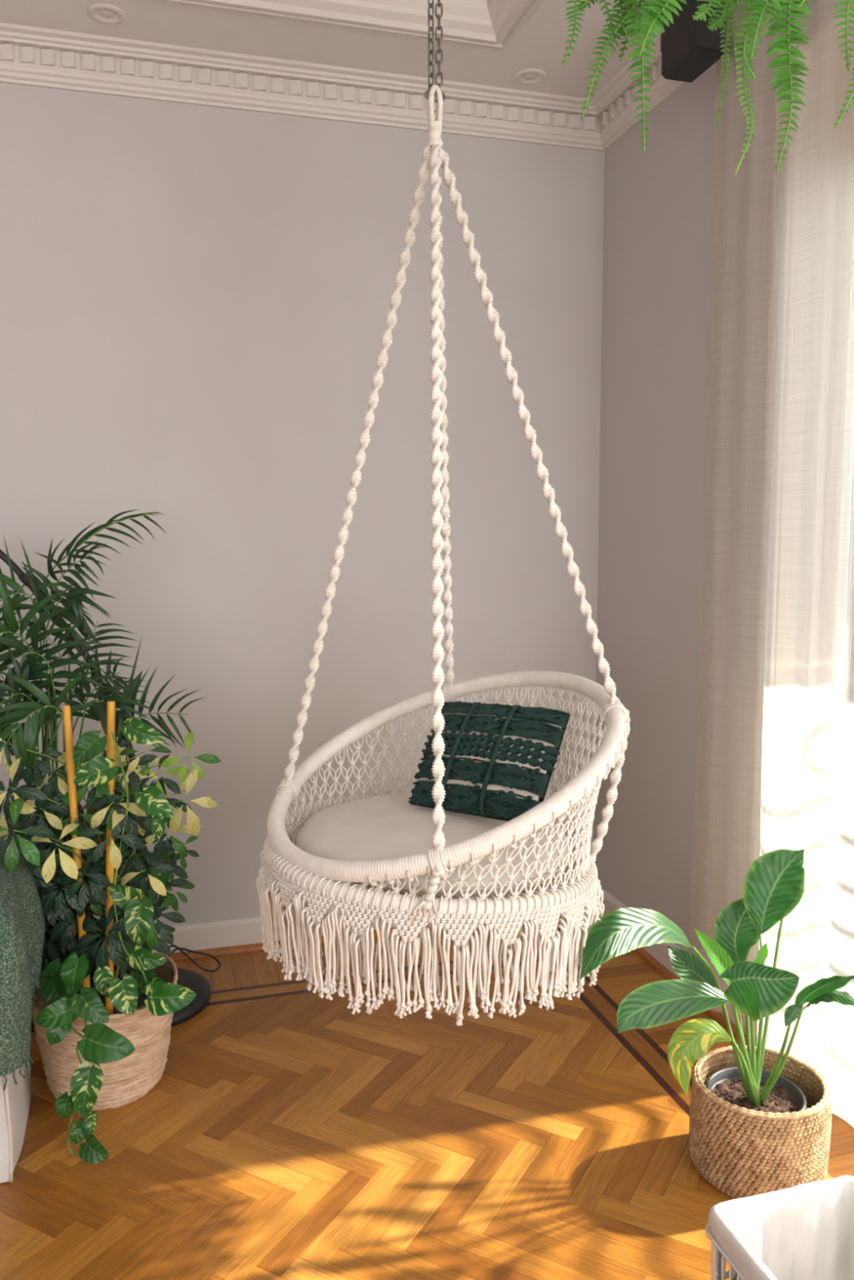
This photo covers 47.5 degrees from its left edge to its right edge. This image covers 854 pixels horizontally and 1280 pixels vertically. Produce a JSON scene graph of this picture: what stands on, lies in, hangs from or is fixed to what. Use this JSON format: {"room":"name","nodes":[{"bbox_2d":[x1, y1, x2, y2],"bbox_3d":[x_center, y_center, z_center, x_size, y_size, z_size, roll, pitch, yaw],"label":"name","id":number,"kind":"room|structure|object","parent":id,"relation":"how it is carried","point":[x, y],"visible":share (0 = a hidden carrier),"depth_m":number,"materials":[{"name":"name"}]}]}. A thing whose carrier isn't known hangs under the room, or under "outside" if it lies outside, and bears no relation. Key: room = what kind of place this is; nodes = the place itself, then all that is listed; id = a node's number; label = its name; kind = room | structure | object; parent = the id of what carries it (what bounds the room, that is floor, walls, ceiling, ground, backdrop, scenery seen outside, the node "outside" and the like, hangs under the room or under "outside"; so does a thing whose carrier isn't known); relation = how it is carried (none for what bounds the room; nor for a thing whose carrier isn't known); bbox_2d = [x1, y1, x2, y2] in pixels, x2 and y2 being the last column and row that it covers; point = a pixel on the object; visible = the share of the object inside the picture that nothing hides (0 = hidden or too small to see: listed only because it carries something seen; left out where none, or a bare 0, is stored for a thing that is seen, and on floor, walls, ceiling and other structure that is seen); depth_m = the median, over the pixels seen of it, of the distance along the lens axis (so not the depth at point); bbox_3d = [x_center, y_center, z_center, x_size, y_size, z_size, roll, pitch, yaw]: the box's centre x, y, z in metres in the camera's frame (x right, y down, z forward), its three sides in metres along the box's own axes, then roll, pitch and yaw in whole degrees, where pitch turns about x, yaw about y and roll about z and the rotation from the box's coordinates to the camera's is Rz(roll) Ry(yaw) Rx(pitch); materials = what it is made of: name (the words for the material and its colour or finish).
{"room":"living room","nodes":[
{"label":"living room","id":0,"kind":"room"},
{"bbox_2d":[31,1016,35,1031],"bbox_3d":[-1.128,1.017,2.921,0.280,0.235,0.280,-2,6,-16],"label":"pot","id":1,"kind":"object","parent":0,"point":[33,1025],"depth_m":2.83,"materials":[{"name":"grey plastic"}]},
{"bbox_2d":[0,82,604,925],"bbox_3d":[-1.332,-0.519,3.109,4.650,3.350,0.150,-2,6,-16],"label":"wall","id":2,"kind":"structure","parent":0,"point":[194,300],"depth_m":3.27,"materials":[{"name":"paint"}]},
{"bbox_2d":[0,22,604,151],"bbox_3d":[-1.373,-1.730,2.835,4.200,0.127,0.102,-2,6,-16],"label":"trim","id":3,"kind":"structure","parent":2,"relation":"attached to","point":[33,56],"depth_m":3.09,"materials":[{"name":"white paint"}]},
{"bbox_2d":[164,922,442,960],"bbox_3d":[-1.379,1.099,3.166,4.184,0.022,0.018,-2,6,-16],"label":"trim","id":4,"kind":"structure","parent":2,"relation":"attached to","point":[256,947],"depth_m":3.36,"materials":[{"name":"brown wood"}]},
{"bbox_2d":[120,884,553,952],"bbox_3d":[-1.377,1.052,3.180,4.200,0.112,0.016,-2,6,-16],"label":"baseboard","id":5,"kind":"structure","parent":2,"relation":"attached to","point":[246,931],"depth_m":3.36,"materials":[{"name":"white paint"}]},
{"bbox_2d":[0,0,659,98],"bbox_3d":[-0.676,-1.620,0.381,4.200,0.213,5.200,-2,6,-16],"label":"ceiling","id":6,"kind":"structure","parent":0,"point":[486,42],"depth_m":2.87,"materials":[{"name":"paint"}]},
{"bbox_2d":[87,3,126,24],"bbox_3d":[-0.911,-1.783,2.769,0.106,0.006,0.106,-2,6,-16],"label":"rosette","id":7,"kind":"object","parent":6,"relation":"in","point":[104,13],"visible":1,"depth_m":2.76,"materials":[{"name":"white paint"}]},
{"bbox_2d":[424,0,445,102],"bbox_3d":[0.015,-1.476,1.957,0.068,0.745,0.068,-2,6,-16],"label":"hanging chain","id":8,"kind":"object","parent":6,"relation":"hanging from","point":[438,4],"visible":0.99,"depth_m":1.98,"materials":[{"name":"silver metal"}]},
{"bbox_2d":[255,84,630,1026],"bbox_3d":[0.027,-0.210,2.038,0.794,1.853,0.788,3,7,26],"label":"chair","id":9,"kind":"object","parent":8,"relation":"hanging from","point":[289,874],"visible":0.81,"depth_m":1.86,"materials":[{"name":"fabric"}]},
{"bbox_2d":[292,792,573,898],"bbox_3d":[0.012,0.430,2.104,0.603,0.121,0.602,-2,6,-16],"label":"seat cushion","id":10,"kind":"object","parent":9,"relation":"on","point":[387,826],"visible":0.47,"depth_m":1.97,"materials":[{"name":"fabric"}]},
{"bbox_2d":[408,701,569,821],"bbox_3d":[0.134,0.257,2.128,0.314,0.222,0.225,3,7,26],"label":"pillow","id":11,"kind":"object","parent":10,"relation":"on","point":[499,760],"visible":0.92,"depth_m":2.08,"materials":[{"name":"green fabric"}]},
{"bbox_2d":[514,68,546,84],"bbox_3d":[0.336,-1.829,3.157,0.106,0.006,0.106,-2,6,-16],"label":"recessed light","id":12,"kind":"object","parent":6,"relation":"in","point":[529,76],"visible":1,"depth_m":3.15,"materials":[{"name":"white paint"}]},
{"bbox_2d":[562,0,853,175],"bbox_3d":[0.370,-1.171,1.258,0.339,1.161,0.307,-2,6,-16],"label":"hanging fern","id":13,"kind":"object","parent":6,"relation":"hanging from","point":[660,11],"visible":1,"depth_m":1.23,"materials":[{"name":"green plant leaf"}]},
{"bbox_2d":[0,920,853,1279],"bbox_3d":[-0.571,1.402,0.738,4.800,0.060,5.600,-2,6,-16],"label":"floor","id":14,"kind":"structure","parent":0,"point":[285,1132],"depth_m":2.29,"materials":[{"name":"brown wood"}]},
{"bbox_2d":[0,1062,31,1182],"bbox_3d":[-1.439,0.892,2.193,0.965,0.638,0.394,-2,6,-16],"label":"slipcovered sofa","id":15,"kind":"object","parent":14,"relation":"on","point":[15,1100],"visible":0.34,"depth_m":2.21,"materials":[{"name":"white fabric"}]},
{"bbox_2d":[0,822,44,1090],"bbox_3d":[-1.200,0.741,2.257,0.595,0.471,0.565,-2,6,-16],"label":"throw blanket","id":16,"kind":"object","parent":15,"relation":"on","point":[22,921],"visible":0.79,"depth_m":2.14,"materials":[{"name":"green fabric"}]},
{"bbox_2d":[0,549,33,592],"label":"arc floor lamp","id":17,"kind":"object","parent":14,"relation":"on","point":[22,575],"depth_m":2.89,"materials":[{"name":"black metal"}]},
{"bbox_2d":[0,509,204,1031],"bbox_3d":[-0.979,0.399,2.720,0.684,1.507,0.617,-2,6,-16],"label":"palm","id":18,"kind":"object","parent":14,"relation":"on","point":[18,677],"visible":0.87,"depth_m":2.59,"materials":[{"name":"green leaf"},{"name":"plant stem"}]},
{"bbox_2d":[31,951,177,1111],"bbox_3d":[-0.844,1.027,2.559,0.373,0.294,0.373,-6,8,-41],"label":"basket","id":19,"kind":"object","parent":14,"relation":"on","point":[126,1080],"visible":0.45,"depth_m":2.44,"materials":[{"name":"beige wicker"}]},
{"bbox_2d":[0,720,221,1013],"bbox_3d":[-0.858,0.678,2.518,0.633,0.956,0.453,-2,6,-16],"label":"plant","id":20,"kind":"object","parent":19,"relation":"in","point":[60,907],"visible":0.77,"depth_m":2.43,"materials":[{"name":"green leaf"},{"name":"yellow leaf"},{"name":"plant stem"}]},
{"bbox_2d":[62,705,90,987],"bbox_3d":[-0.880,0.575,2.450,0.021,0.817,0.124,-4,7,-32],"label":"stake","id":21,"kind":"object","parent":20,"relation":"in","point":[70,765],"visible":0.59,"depth_m":2.44,"materials":[{"name":"yellow wood"}]},
{"bbox_2d":[105,701,115,1015],"bbox_3d":[-0.799,0.570,2.450,0.021,0.827,0.110,0,6,5],"label":"stake","id":22,"kind":"object","parent":20,"relation":"in","point":[110,704],"visible":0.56,"depth_m":2.44,"materials":[{"name":"yellow wood"}]},
{"bbox_2d":[34,717,196,1164],"bbox_3d":[-0.736,0.692,2.291,0.361,0.998,0.308,-2,6,-16],"label":"pothos","id":23,"kind":"object","parent":19,"relation":"in","point":[102,1044],"visible":1,"depth_m":2.25,"materials":[{"name":"green plant"}]},
{"bbox_2d":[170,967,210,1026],"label":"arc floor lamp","id":24,"kind":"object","parent":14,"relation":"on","point":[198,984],"depth_m":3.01,"materials":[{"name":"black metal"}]},
{"bbox_2d":[168,944,221,972],"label":"power cord","id":25,"kind":"object","parent":14,"relation":"on","point":[180,949],"depth_m":3.05,"materials":[{"name":"black plastic"}]},
{"bbox_2d":[688,1044,831,1198],"bbox_3d":[0.756,1.100,2.217,0.310,0.215,0.302,-4,7,-33],"label":"seagrass basket","id":26,"kind":"object","parent":14,"relation":"on","point":[740,1152],"visible":0.84,"depth_m":2.10,"materials":[{"name":"beige wicker"}]},
{"bbox_2d":[579,848,853,1120],"bbox_3d":[0.582,0.855,2.120,0.653,0.697,0.418,-1,6,-9],"label":"potted plant","id":27,"kind":"object","parent":26,"relation":"in","point":[774,883],"visible":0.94,"depth_m":2.08,"materials":[{"name":"green plant"}]},
{"bbox_2d":[705,1066,806,1120],"bbox_3d":[0.745,1.109,2.212,0.218,0.171,0.218,-2,6,-16],"label":"pot","id":28,"kind":"object","parent":26,"relation":"in","point":[726,1083],"depth_m":2.23,"materials":[{"name":"grey plastic"}]},
{"bbox_2d":[705,1174,853,1279],"bbox_3d":[0.682,1.130,1.500,0.322,0.309,0.463,-2,6,-16],"label":"basket","id":29,"kind":"object","parent":14,"relation":"on","point":[803,1231],"visible":1,"depth_m":1.68,"materials":[{"name":"wicker"},{"name":"white cotton"}]},
{"bbox_2d":[593,0,847,1045],"bbox_3d":[1.482,-0.307,1.088,0.250,3.350,5.300,-2,6,-16],"label":"wall","id":30,"kind":"structure","parent":0,"point":[657,208],"depth_m":3.18,"materials":[{"name":"paint"}]},
{"bbox_2d":[602,915,751,1045],"bbox_3d":[0.767,1.085,3.233,0.018,0.022,1.062,-2,6,-16],"label":"trim","id":31,"kind":"structure","parent":30,"relation":"attached to","point":[646,957],"depth_m":3.16,"materials":[{"name":"brown wood"}]},
{"bbox_2d":[600,886,755,1038],"bbox_3d":[0.781,1.039,3.240,0.016,0.112,1.078,-2,6,-16],"label":"baseboard","id":32,"kind":"structure","parent":30,"relation":"attached to","point":[659,951],"depth_m":3.26,"materials":[{"name":"white paint"}]},
{"bbox_2d":[591,0,767,151],"bbox_3d":[1.295,-1.532,0.954,0.102,0.127,5.200,-2,6,-16],"label":"trim","id":33,"kind":"structure","parent":30,"relation":"attached to","point":[615,104],"depth_m":3.18,"materials":[{"name":"white paint"}]},
{"bbox_2d":[660,0,741,82],"bbox_3d":[0.760,-1.615,2.546,0.262,0.260,0.206,-2,6,-16],"label":"hanging planter","id":34,"kind":"object","parent":30,"relation":"attached to","point":[688,48],"visible":0.76,"depth_m":2.47,"materials":[{"name":"black plastic"}]},
{"bbox_2d":[694,0,724,50],"bbox_3d":[0.710,-1.603,2.429,0.082,0.235,0.008,-2,6,-16],"label":"grille","id":35,"kind":"object","parent":34,"relation":"attached to","point":[705,39],"depth_m":2.43,"materials":[{"name":"black fabric"}]},
{"bbox_2d":[747,5,853,1103],"bbox_3d":[1.267,-0.117,1.848,0.262,2.710,1.732,-2,6,-16],"label":"window","id":36,"kind":"structure","parent":30,"relation":"in","point":[787,147],"depth_m":2.54,"materials":[{"name":"white fabric"}]},
{"bbox_3d":[1.053,-1.556,1.610,0.040,0.022,2.092,-2,6,-16],"label":"track","id":37,"kind":"object","parent":30,"relation":"attached to","visible":0},
{"bbox_2d":[688,0,853,1128],"bbox_3d":[1.062,-0.200,1.754,0.065,2.704,2.087,-2,6,-16],"label":"sheer curtain","id":38,"kind":"object","parent":37,"relation":"hanging from","point":[775,1037],"visible":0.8,"depth_m":2.39,"materials":[{"name":"fabric"}]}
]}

